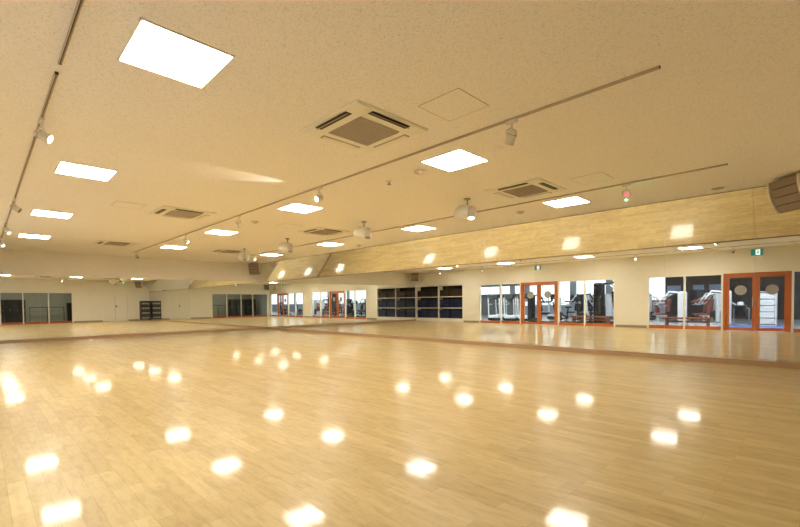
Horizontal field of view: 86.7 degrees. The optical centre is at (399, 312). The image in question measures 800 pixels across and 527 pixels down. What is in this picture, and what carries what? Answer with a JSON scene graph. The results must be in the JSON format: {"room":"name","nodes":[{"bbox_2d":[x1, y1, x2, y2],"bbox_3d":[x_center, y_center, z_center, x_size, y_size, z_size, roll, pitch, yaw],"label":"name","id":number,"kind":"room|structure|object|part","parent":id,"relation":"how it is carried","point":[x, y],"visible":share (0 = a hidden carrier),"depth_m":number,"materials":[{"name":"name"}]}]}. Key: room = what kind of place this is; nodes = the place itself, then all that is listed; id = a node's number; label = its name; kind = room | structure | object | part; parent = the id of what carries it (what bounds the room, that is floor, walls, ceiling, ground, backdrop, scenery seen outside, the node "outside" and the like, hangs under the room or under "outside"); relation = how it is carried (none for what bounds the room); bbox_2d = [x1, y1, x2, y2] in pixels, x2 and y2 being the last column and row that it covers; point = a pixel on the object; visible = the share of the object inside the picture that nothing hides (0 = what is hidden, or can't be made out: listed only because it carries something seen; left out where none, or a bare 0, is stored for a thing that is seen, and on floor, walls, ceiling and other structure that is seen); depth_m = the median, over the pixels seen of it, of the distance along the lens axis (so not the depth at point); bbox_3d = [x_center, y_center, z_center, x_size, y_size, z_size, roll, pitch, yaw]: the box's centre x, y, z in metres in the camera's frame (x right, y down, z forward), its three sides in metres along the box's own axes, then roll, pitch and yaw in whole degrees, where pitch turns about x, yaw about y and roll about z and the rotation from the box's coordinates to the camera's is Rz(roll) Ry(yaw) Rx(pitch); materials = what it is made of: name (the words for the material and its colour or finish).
{"room":"fitness dance studio","nodes":[
{"label":"fitness dance studio","id":0,"kind":"room"},
{"bbox_2d":[0,249,265,340],"bbox_3d":[-9.920,-0.610,15.823,10.780,2.952,0.150,-2,2,-45],"label":"wall","id":1,"kind":"structure","parent":0,"point":[12,262],"depth_m":15.33,"materials":[{"name":"beige paint"}]},
{"bbox_2d":[0,274,266,343],"bbox_3d":[-9.711,-0.218,15.914,10.064,2.160,0.032,-2,2,-45],"label":"wall mirror","id":2,"kind":"object","parent":1,"relation":"attached to","point":[64,308],"visible":0.98,"depth_m":15.44,"materials":[{"name":"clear mirror"}]},
{"bbox_3d":[-12.535,-0.167,13.120,2.118,2.055,0.008,-2,2,-45],"label":"mirror panel","id":3,"kind":"part","parent":2,"relation":"part of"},
{"bbox_3d":[-11.312,-0.209,14.336,1.328,2.055,0.008,-2,2,-45],"label":"mirror panel","id":4,"kind":"part","parent":2,"relation":"part of","materials":[{"name":"silver metal"}]},
{"bbox_3d":[-10.370,-0.243,15.274,1.328,2.055,0.008,-2,2,-45],"label":"mirror panel","id":5,"kind":"part","parent":2,"relation":"part of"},
{"bbox_3d":[-9.738,-1.295,15.886,10.040,0.005,0.012,-2,2,-45],"label":"trim","id":6,"kind":"part","parent":2,"relation":"part of","materials":[{"name":"white paint"}]},
{"bbox_3d":[-9.427,-0.276,16.212,1.328,2.055,0.008,-2,2,-45],"label":"mirror panel","id":7,"kind":"part","parent":2,"relation":"part of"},
{"bbox_3d":[-8.485,-0.309,17.150,1.328,2.055,0.008,-2,2,-45],"label":"mirror panel","id":8,"kind":"part","parent":2,"relation":"part of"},
{"bbox_3d":[-7.542,-0.342,18.087,1.328,2.055,0.008,-2,2,-45],"label":"mirror panel","id":9,"kind":"part","parent":2,"relation":"part of","materials":[{"name":"silver metal"}]},
{"bbox_3d":[-6.612,-0.375,19.013,1.293,2.055,0.008,-2,2,-45],"label":"mirror panel","id":10,"kind":"part","parent":2,"relation":"part of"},
{"bbox_2d":[0,0,799,263],"bbox_3d":[-3.125,-2.073,9.246,10.350,0.150,19.030,-2,2,-45],"label":"ceiling","id":11,"kind":"structure","parent":0,"point":[725,89],"depth_m":3.98,"materials":[{"name":"beige paint"}]},
{"bbox_2d":[18,233,50,238],"bbox_3d":[-9.384,-1.965,10.874,0.608,0.010,0.636,-2,2,-45],"label":"recessed light","id":12,"kind":"object","parent":11,"relation":"in","point":[19,235],"visible":1,"depth_m":10.87,"materials":[{"name":"white plastic"}]},
{"bbox_2d":[0,0,83,241],"bbox_3d":[-5.747,-1.889,6.378,0.024,0.021,17.308,-2,2,-45],"label":"track","id":13,"kind":"object","parent":11,"relation":"attached to","point":[79,4],"visible":0.82,"depth_m":3.35,"materials":[{"name":"brown metal"}]},
{"bbox_2d":[3,223,11,234],"bbox_3d":[-8.421,-1.796,9.084,0.147,0.240,0.117,-1,1,-13],"label":"track spotlight","id":14,"kind":"object","parent":13,"relation":"attached to","point":[8,232],"visible":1,"depth_m":9.05,"materials":[{"name":"white metal"}]},
{"bbox_2d":[10,198,21,212],"bbox_3d":[-6.341,-1.770,6.992,0.153,0.234,0.118,-1,1,-6],"label":"track spotlight","id":15,"kind":"object","parent":13,"relation":"attached to","point":[16,208],"visible":1,"depth_m":6.97,"materials":[{"name":"metal"}]},
{"bbox_3d":[-7.651,-1.916,8.292,0.022,0.020,11.900,-2,2,-45],"label":"rail","id":16,"kind":"part","parent":13,"relation":"part of","materials":[{"name":"brown metal"}]},
{"bbox_2d":[33,117,53,143],"bbox_3d":[-3.400,-1.731,4.036,0.155,0.229,0.118,-1,1,-5],"label":"track spotlight","id":17,"kind":"object","parent":13,"relation":"attached to","point":[42,135],"visible":1,"depth_m":4.01,"materials":[{"name":"white metal"}]},
{"bbox_3d":[-3.013,-1.851,3.632,0.022,0.020,1.050,-2,2,-45],"label":"rail","id":18,"kind":"part","parent":13,"relation":"part of","materials":[{"name":"brown metal"}]},
{"bbox_3d":[-1.076,-1.824,1.687,0.022,0.020,4.060,-2,2,-45],"label":"rail","id":19,"kind":"part","parent":13,"relation":"part of","materials":[{"name":"brown metal"}]},
{"bbox_2d":[30,209,73,218],"bbox_3d":[-6.801,-1.929,8.279,0.608,0.010,0.636,-2,2,-45],"label":"recessed light","id":20,"kind":"object","parent":11,"relation":"in","point":[36,212],"visible":1,"depth_m":8.28,"materials":[{"name":"white plastic"}]},
{"bbox_2d":[54,161,117,181],"bbox_3d":[-4.217,-1.894,5.684,0.608,0.010,0.636,-2,2,-45],"label":"recessed light","id":21,"kind":"object","parent":11,"relation":"in","point":[63,167],"visible":1,"depth_m":5.66,"materials":[{"name":"white plastic"}]},
{"bbox_2d":[94,240,139,246],"bbox_3d":[-8.194,-1.992,12.252,0.950,0.051,0.950,-2,2,-45],"label":"air conditioner","id":22,"kind":"object","parent":11,"relation":"attached to","point":[100,242],"visible":1,"depth_m":12.11,"materials":[{"name":"beige plastic"}]},
{"bbox_2d":[104,242,128,245],"bbox_3d":[-8.193,-1.989,12.252,0.520,0.016,0.520,-2,2,-45],"label":"grille","id":23,"kind":"object","parent":22,"relation":"attached to","point":[105,243],"depth_m":12.26,"materials":[{"name":"brown plastic"}]},
{"bbox_2d":[110,201,145,208],"bbox_3d":[-4.881,-1.937,7.620,0.466,0.004,0.466,-2,2,-45],"label":"ceiling hatch","id":24,"kind":"object","parent":11,"relation":"attached to","point":[116,203],"visible":1,"depth_m":7.62,"materials":[{"name":"beige paint"}]},
{"bbox_2d":[160,245,186,248],"bbox_3d":[-7.052,-2.047,13.194,0.608,0.010,0.636,-2,2,-45],"label":"recessed light","id":25,"kind":"object","parent":11,"relation":"in","point":[165,246],"visible":1,"depth_m":13.22,"materials":[{"name":"white plastic"}]},
{"bbox_2d":[161,246,185,248],"bbox_3d":[-7.052,-2.048,13.194,0.580,0.006,0.608,-2,2,-45],"label":"diffuser","id":26,"kind":"object","parent":25,"relation":"attached to","point":[172,247],"depth_m":13.22,"materials":[{"name":"white plastic"}]},
{"bbox_2d":[117,17,235,88],"bbox_3d":[-1.634,-1.858,3.088,0.608,0.010,0.636,-2,2,-45],"label":"recessed light","id":27,"kind":"object","parent":11,"relation":"in","point":[153,47],"visible":1,"depth_m":3.05,"materials":[{"name":"white paint"}]},
{"bbox_2d":[149,205,215,220],"bbox_3d":[-4.271,-1.938,8.326,0.950,0.051,0.950,-2,2,-45],"label":"air conditioner","id":28,"kind":"object","parent":11,"relation":"attached to","point":[165,211],"visible":1,"depth_m":8.22,"materials":[{"name":"beige plastic"}]},
{"bbox_2d":[164,210,200,218],"bbox_3d":[-4.271,-1.935,8.326,0.520,0.016,0.520,-2,2,-45],"label":"grille","id":29,"kind":"object","parent":28,"relation":"attached to","point":[176,213],"depth_m":8.29,"materials":[{"name":"beige plastic"}]},
{"bbox_2d":[204,229,238,235],"bbox_3d":[-4.469,-2.011,10.598,0.608,0.010,0.636,-2,2,-45],"label":"recessed light","id":30,"kind":"object","parent":11,"relation":"in","point":[219,232],"visible":1,"depth_m":10.58,"materials":[{"name":"white plastic"}]},
{"bbox_2d":[206,230,237,234],"bbox_3d":[-4.469,-2.013,10.598,0.580,0.006,0.608,-2,2,-45],"label":"diffuser","id":31,"kind":"object","parent":30,"relation":"attached to","point":[220,232],"depth_m":10.57,"materials":[{"name":"white plastic"}]},
{"bbox_2d":[209,249,247,253],"bbox_3d":[-5.785,-2.069,14.338,0.950,0.051,0.950,-2,2,-45],"label":"air conditioner","id":32,"kind":"object","parent":11,"relation":"attached to","point":[226,251],"visible":0.97,"depth_m":14.18,"materials":[{"name":"beige plastic"}]},
{"bbox_2d":[220,250,237,252],"bbox_3d":[-5.785,-2.066,14.338,0.520,0.016,0.520,-2,2,-45],"label":"grille","id":33,"kind":"object","parent":32,"relation":"attached to","point":[223,251],"depth_m":14.20,"materials":[{"name":"metal"}]},
{"bbox_2d":[237,249,249,260],"bbox_3d":[-5.069,-1.888,13.791,0.469,0.401,0.416,0,2,34],"label":"light","id":34,"kind":"object","parent":11,"relation":"hanging from","point":[244,256],"visible":1,"depth_m":13.64,"materials":[{"name":"metal"}]},
{"bbox_2d":[248,263,261,274],"bbox_3d":[-6.338,-1.933,18.476,0.500,0.514,0.316,-1,1,0],"label":"speaker","id":35,"kind":"object","parent":11,"relation":"hanging from","point":[253,269],"visible":1,"depth_m":18.39},
{"bbox_2d":[262,253,281,255],"bbox_3d":[-4.712,-2.130,15.523,0.608,0.010,0.636,-2,2,-45],"label":"recessed light","id":36,"kind":"object","parent":11,"relation":"in","point":[267,254],"visible":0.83,"depth_m":15.40,"materials":[{"name":"white plastic"}]},
{"bbox_2d":[279,238,293,252],"bbox_3d":[-3.124,-1.858,11.718,0.469,0.401,0.416,0,1,16],"label":"light","id":37,"kind":"object","parent":11,"relation":"hanging from","point":[286,247],"visible":1,"depth_m":11.56,"materials":[{"name":"metal"}]},
{"bbox_2d":[277,203,322,213],"bbox_3d":[-1.886,-1.976,8.003,0.608,0.010,0.636,-2,2,-45],"label":"recessed light","id":38,"kind":"object","parent":11,"relation":"in","point":[294,207],"visible":1,"depth_m":7.99,"materials":[{"name":"white plastic"}]},
{"bbox_2d":[298,227,350,235],"bbox_3d":[-1.911,-2.019,10.617,0.950,0.051,0.950,-2,2,-45],"label":"air conditioner","id":39,"kind":"object","parent":11,"relation":"attached to","point":[320,231],"visible":1,"depth_m":10.50,"materials":[{"name":"beige plastic"}]},
{"bbox_2d":[309,230,337,234],"bbox_3d":[-1.911,-2.017,10.617,0.520,0.016,0.520,-2,2,-45],"label":"grille","id":40,"kind":"object","parent":39,"relation":"attached to","point":[323,232],"depth_m":10.57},
{"bbox_2d":[316,242,343,245],"bbox_3d":[-2.128,-2.094,12.927,0.608,0.010,0.636,-2,2,-45],"label":"recessed light","id":41,"kind":"object","parent":11,"relation":"in","point":[326,243],"visible":1,"depth_m":12.93,"materials":[{"name":"white plastic"}]},
{"bbox_2d":[318,243,342,245],"bbox_3d":[-2.128,-2.095,12.927,0.580,0.006,0.608,-2,2,-45],"label":"diffuser","id":42,"kind":"object","parent":41,"relation":"attached to","point":[324,244],"depth_m":12.94,"materials":[{"name":"white plastic"}]},
{"bbox_2d":[353,221,371,239],"bbox_3d":[-0.809,-1.826,9.410,0.469,0.401,0.416,0,2,28],"label":"light","id":43,"kind":"object","parent":11,"relation":"hanging from","point":[363,232],"visible":1,"depth_m":9.25,"materials":[{"name":"metal"}]},
{"bbox_2d":[299,99,427,153],"bbox_3d":[-0.377,-1.883,4.414,0.950,0.051,0.950,-2,2,-45],"label":"air conditioner","id":44,"kind":"object","parent":11,"relation":"attached to","point":[359,125],"visible":1,"depth_m":4.32,"materials":[{"name":"beige plastic"}]},
{"bbox_2d":[329,116,398,145],"bbox_3d":[-0.377,-1.881,4.414,0.520,0.016,0.520,-2,2,-45],"label":"grille","id":45,"kind":"object","parent":44,"relation":"attached to","point":[362,130],"depth_m":4.37,"materials":[{"name":"brown plastic"}]},
{"bbox_2d":[133,65,660,252],"bbox_3d":[-3.507,-1.972,8.804,0.024,0.021,15.628,-2,2,-45],"label":"track","id":46,"kind":"object","parent":11,"relation":"attached to","point":[659,66],"visible":1,"depth_m":4.50,"materials":[{"name":"brown metal"}]},
{"bbox_2d":[183,234,189,243],"bbox_3d":[-5.419,-1.869,10.741,0.147,0.240,0.117,-1,1,4],"label":"track spotlight","id":47,"kind":"object","parent":46,"relation":"attached to","point":[185,240],"visible":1,"depth_m":10.71,"materials":[{"name":"white metal"}]},
{"bbox_2d":[237,215,242,227],"bbox_3d":[-3.236,-1.837,8.553,0.133,0.243,0.120,-2,2,-45],"label":"track spotlight","id":48,"kind":"object","parent":46,"relation":"attached to","point":[239,223],"visible":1,"depth_m":8.53,"materials":[{"name":"metal"}]},
{"bbox_2d":[314,187,322,201],"bbox_3d":[-1.248,-1.816,6.526,0.155,0.228,0.120,-2,2,-45],"label":"track spotlight","id":49,"kind":"object","parent":46,"relation":"attached to","point":[317,198],"visible":1,"depth_m":6.50,"materials":[{"name":"white metal"}]},
{"bbox_2d":[505,118,517,145],"bbox_3d":[1.098,-1.777,4.190,0.119,0.242,0.140,-2,2,-45],"label":"track spotlight","id":50,"kind":"object","parent":46,"relation":"attached to","point":[510,139],"visible":1,"depth_m":4.16,"materials":[{"name":"white metal"}]},
{"bbox_2d":[402,225,436,231],"bbox_3d":[0.455,-2.058,10.332,0.608,0.010,0.636,-2,2,-45],"label":"recessed light","id":51,"kind":"object","parent":11,"relation":"in","point":[418,228],"visible":1,"depth_m":10.31,"materials":[{"name":"white plastic"}]},
{"bbox_2d":[414,169,424,174],"bbox_3d":[0.270,-1.928,5.819,0.150,0.044,0.150,-2,2,-45],"label":"smoke detector","id":52,"kind":"object","parent":11,"relation":"attached to","point":[418,171],"visible":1,"depth_m":5.78,"materials":[{"name":"beige plastic"}]},
{"bbox_2d":[418,88,488,120],"bbox_3d":[0.491,-1.903,3.895,0.466,0.004,0.466,-2,2,-45],"label":"ceiling hatch","id":53,"kind":"object","parent":11,"relation":"attached to","point":[456,103],"visible":1,"depth_m":3.88,"materials":[{"name":"beige paint"}]},
{"bbox_2d":[420,148,488,171],"bbox_3d":[0.698,-1.940,5.408,0.608,0.010,0.636,-2,2,-45],"label":"recessed light","id":54,"kind":"object","parent":11,"relation":"in","point":[457,159],"visible":1,"depth_m":5.38,"materials":[{"name":"white plastic"}]},
{"bbox_2d":[454,198,476,220],"bbox_3d":[1.169,-1.799,7.430,0.416,0.401,0.469,-2,2,-45],"label":"light","id":55,"kind":"object","parent":11,"relation":"hanging from","point":[463,212],"visible":1,"depth_m":7.28,"materials":[{"name":"metal"}]},
{"bbox_2d":[250,163,727,255],"bbox_3d":[-0.865,-2.052,10.883,0.024,0.021,14.808,-2,2,-45],"label":"track","id":56,"kind":"object","parent":11,"relation":"attached to","point":[726,163],"visible":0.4,"depth_m":7.25,"materials":[{"name":"brown metal"}]},
{"bbox_2d":[622,183,630,200],"bbox_3d":[3.480,-1.856,6.513,0.118,0.249,0.152,0,1,16],"label":"track spotlight","id":57,"kind":"object","parent":56,"relation":"attached to","point":[626,194],"visible":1,"depth_m":6.48,"materials":[{"name":"pink"}]},
{"bbox_2d":[493,146,502,149],"bbox_3d":[1.151,-1.936,4.975,0.120,0.006,0.120,-2,2,-45],"label":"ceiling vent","id":58,"kind":"object","parent":11,"relation":"in","point":[496,147],"visible":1,"depth_m":4.97,"materials":[{"name":"beige plastic"}]},
{"bbox_2d":[484,177,566,200],"bbox_3d":[2.025,-1.969,6.846,0.950,0.051,0.950,-2,2,-45],"label":"air conditioner","id":59,"kind":"object","parent":11,"relation":"attached to","point":[535,187],"visible":1,"depth_m":6.75,"materials":[{"name":"beige plastic"}]},
{"bbox_2d":[503,185,547,196],"bbox_3d":[2.026,-1.966,6.846,0.520,0.016,0.520,-2,2,-45],"label":"grille","id":60,"kind":"object","parent":59,"relation":"attached to","point":[526,190],"depth_m":6.80,"materials":[{"name":"plastic"}]},
{"bbox_2d":[542,196,589,207],"bbox_3d":[3.038,-2.022,7.737,0.608,0.010,0.636,-2,2,-45],"label":"recessed light","id":61,"kind":"object","parent":11,"relation":"in","point":[575,200],"visible":1,"depth_m":7.73,"materials":[{"name":"white plastic"}]},
{"bbox_2d":[570,172,613,184],"bbox_3d":[2.837,-1.987,6.271,0.466,0.004,0.466,-2,2,-45],"label":"ceiling hatch","id":62,"kind":"object","parent":11,"relation":"attached to","point":[601,176],"visible":1,"depth_m":6.26,"materials":[{"name":"beige paint"}]},
{"bbox_2d":[708,186,727,189],"bbox_3d":[5.151,-2.021,6.866,0.260,0.014,0.260,-2,2,-45],"label":"ceiling vent","id":63,"kind":"object","parent":11,"relation":"in","point":[716,187],"visible":1,"depth_m":6.84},
{"bbox_2d":[767,171,799,213],"bbox_3d":[5.741,-1.761,6.199,0.316,0.514,0.500,-1,1,0],"label":"speaker","id":64,"kind":"object","parent":11,"relation":"hanging from","point":[783,193],"visible":1,"depth_m":6.21},
{"bbox_3d":[5.742,-1.745,6.440,0.316,0.469,0.020,-1,1,0],"label":"plate","id":65,"kind":"part","parent":64,"relation":"part of","materials":[{"name":"brown wood"}]},
{"bbox_2d":[769,174,796,189],"bbox_3d":[5.605,-1.908,6.196,0.018,0.114,0.452,-1,1,0],"label":"grille","id":66,"kind":"object","parent":64,"relation":"attached to","point":[786,182],"depth_m":6.18,"materials":[{"name":"brown wood"}]},
{"bbox_2d":[770,183,798,198],"bbox_3d":[5.625,-1.782,6.199,0.044,0.110,0.452,-1,1,0],"label":"grille","id":67,"kind":"object","parent":64,"relation":"attached to","point":[786,189],"depth_m":6.19,"materials":[{"name":"brown wood"}]},
{"bbox_2d":[772,192,799,205],"bbox_3d":[5.670,-1.663,6.202,0.068,0.101,0.452,-1,1,0],"label":"grille","id":68,"kind":"object","parent":64,"relation":"attached to","point":[790,198],"depth_m":6.21,"materials":[{"name":"brown wood"}]},
{"bbox_2d":[775,201,799,212],"bbox_3d":[5.738,-1.555,6.204,0.090,0.088,0.452,-1,1,0],"label":"grille","id":69,"kind":"object","parent":64,"relation":"attached to","point":[787,206],"depth_m":6.26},
{"bbox_3d":[5.741,-1.733,5.960,0.316,0.469,0.020,-1,1,0],"label":"plate","id":70,"kind":"part","parent":64,"relation":"part of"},
{"bbox_2d":[0,329,799,526],"bbox_3d":[-3.269,1.010,9.124,10.580,0.100,18.760,-2,2,-45],"label":"floor","id":71,"kind":"structure","parent":0,"point":[260,427],"depth_m":3.61,"materials":[{"name":"brown wood"}]},
{"bbox_2d":[305,204,788,362],"bbox_3d":[0.561,-0.649,12.829,0.144,2.952,18.880,-2,2,-45],"label":"wall","id":72,"kind":"structure","parent":0,"point":[753,204],"depth_m":8.12,"materials":[{"name":"beige paint"}]},
{"bbox_2d":[261,186,799,281],"bbox_3d":[0.302,-1.721,12.641,0.434,0.791,18.757,-2,2,-45],"label":"wall panel","id":73,"kind":"object","parent":72,"relation":"attached to","point":[730,215],"visible":0.96,"depth_m":9.04,"materials":[{"name":"beige wood"}]},
{"bbox_3d":[-5.863,-1.807,18.846,0.417,0.785,1.262,-2,2,-45],"label":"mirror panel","id":74,"kind":"part","parent":73,"relation":"part of","materials":[{"name":"beige wood"}]},
{"bbox_3d":[-4.946,-1.794,17.925,0.417,0.785,1.332,-2,2,-45],"label":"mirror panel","id":75,"kind":"part","parent":73,"relation":"part of","materials":[{"name":"beige wood"}]},
{"bbox_3d":[-4.004,-1.781,16.979,0.417,0.785,1.332,-2,2,-45],"label":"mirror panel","id":76,"kind":"part","parent":73,"relation":"part of","materials":[{"name":"beige wood"}]},
{"bbox_3d":[-3.062,-1.768,16.033,0.417,0.785,1.332,-2,2,-45],"label":"mirror panel","id":77,"kind":"part","parent":73,"relation":"part of","materials":[{"name":"beige wood"}]},
{"bbox_3d":[-2.121,-1.755,15.087,0.417,0.785,1.332,-2,2,-45],"label":"mirror panel","id":78,"kind":"part","parent":73,"relation":"part of","materials":[{"name":"beige wood"}]},
{"bbox_3d":[-1.179,-1.742,14.140,0.417,0.785,1.332,-2,2,-45],"label":"mirror panel","id":79,"kind":"part","parent":73,"relation":"part of","materials":[{"name":"beige wood"}]},
{"bbox_3d":[-0.237,-1.729,13.194,0.417,0.785,1.332,-2,2,-45],"label":"mirror panel","id":80,"kind":"part","parent":73,"relation":"part of","materials":[{"name":"beige wood"}]},
{"bbox_3d":[0.705,-1.716,12.248,0.417,0.785,1.332,-2,2,-45],"label":"mirror panel","id":81,"kind":"part","parent":73,"relation":"part of","materials":[{"name":"beige wood"}]},
{"bbox_3d":[1.647,-1.703,11.302,0.417,0.785,1.332,-2,2,-45],"label":"mirror panel","id":82,"kind":"part","parent":73,"relation":"part of","materials":[{"name":"beige wood"}]},
{"bbox_3d":[2.588,-1.690,10.356,0.417,0.785,1.332,-2,2,-45],"label":"mirror panel","id":83,"kind":"part","parent":73,"relation":"part of","materials":[{"name":"beige wood"}]},
{"bbox_3d":[0.453,-1.335,12.796,0.018,0.007,18.740,-2,2,-45],"label":"trim","id":84,"kind":"part","parent":73,"relation":"part of","materials":[{"name":"wood"}]},
{"bbox_3d":[3.530,-1.677,9.410,0.417,0.785,1.332,-2,2,-45],"label":"mirror panel","id":85,"kind":"part","parent":73,"relation":"part of","materials":[{"name":"beige wood"}]},
{"bbox_3d":[4.472,-1.664,8.464,0.417,0.785,1.332,-2,2,-45],"label":"mirror panel","id":86,"kind":"part","parent":73,"relation":"part of","materials":[{"name":"beige wood"}]},
{"bbox_3d":[5.413,-1.651,7.518,0.417,0.785,1.332,-2,2,-45],"label":"mirror panel","id":87,"kind":"part","parent":73,"relation":"part of","materials":[{"name":"beige wood"}]},
{"bbox_3d":[6.405,-1.637,6.522,0.417,0.785,1.472,-2,2,-45],"label":"mirror panel","id":88,"kind":"part","parent":73,"relation":"part of","materials":[{"name":"beige wood"}]},
{"bbox_2d":[266,235,799,369],"bbox_3d":[0.460,-0.251,12.818,0.032,2.160,18.758,-2,2,-45],"label":"wall mirror","id":89,"kind":"object","parent":72,"relation":"attached to","point":[620,302],"visible":0.99,"depth_m":9.10,"materials":[{"name":"brown mirror"}]},
{"bbox_3d":[-5.703,-0.385,19.025,0.008,2.055,1.263,-2,2,-45],"label":"mirror panel","id":90,"kind":"part","parent":89,"relation":"part of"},
{"bbox_3d":[-4.786,-0.372,18.104,0.008,2.055,1.333,-2,2,-45],"label":"mirror panel","id":91,"kind":"part","parent":89,"relation":"part of","materials":[{"name":"silver metal"}]},
{"bbox_3d":[-3.845,-0.359,17.157,0.008,2.055,1.333,-2,2,-45],"label":"mirror panel","id":92,"kind":"part","parent":89,"relation":"part of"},
{"bbox_3d":[-2.903,-0.346,16.211,0.008,2.055,1.333,-2,2,-45],"label":"mirror panel","id":93,"kind":"part","parent":89,"relation":"part of","materials":[{"name":"silver metal"}]},
{"bbox_3d":[-1.961,-0.333,15.265,0.008,2.055,1.333,-2,2,-45],"label":"mirror panel","id":94,"kind":"part","parent":89,"relation":"part of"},
{"bbox_3d":[-1.019,-0.320,14.319,0.008,2.055,1.333,-2,2,-45],"label":"mirror panel","id":95,"kind":"part","parent":89,"relation":"part of","materials":[{"name":"silver metal"}]},
{"bbox_3d":[-0.077,-0.307,13.373,0.008,2.055,1.333,-2,2,-45],"label":"mirror panel","id":96,"kind":"part","parent":89,"relation":"part of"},
{"bbox_3d":[0.864,-0.294,12.427,0.008,2.055,1.333,-2,2,-45],"label":"mirror panel","id":97,"kind":"part","parent":89,"relation":"part of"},
{"bbox_3d":[1.806,-0.281,11.481,0.008,2.055,1.333,-2,2,-45],"label":"mirror panel","id":98,"kind":"part","parent":89,"relation":"part of","materials":[{"name":"silver metal"}]},
{"bbox_3d":[2.748,-0.267,10.535,0.008,2.055,1.333,-2,2,-45],"label":"mirror panel","id":99,"kind":"part","parent":89,"relation":"part of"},
{"bbox_3d":[0.455,-1.329,12.797,0.014,0.005,18.747,-2,2,-45],"label":"trim","id":100,"kind":"part","parent":89,"relation":"part of","materials":[{"name":"wood"}]},
{"bbox_3d":[3.690,-0.254,9.588,0.008,2.055,1.333,-2,2,-45],"label":"mirror panel","id":101,"kind":"part","parent":89,"relation":"part of","materials":[{"name":"silver metal"}]},
{"bbox_3d":[4.631,-0.241,8.642,0.008,2.055,1.333,-2,2,-45],"label":"mirror panel","id":102,"kind":"part","parent":89,"relation":"part of","materials":[{"name":"silver metal"}]},
{"bbox_3d":[5.573,-0.228,7.696,0.008,2.055,1.333,-2,2,-45],"label":"mirror panel","id":103,"kind":"part","parent":89,"relation":"part of","materials":[{"name":"silver metal"}]},
{"bbox_3d":[6.564,-0.214,6.700,0.008,2.055,1.473,-2,2,-45],"label":"mirror panel","id":104,"kind":"part","parent":89,"relation":"part of","materials":[{"name":"silver metal"}]}
]}

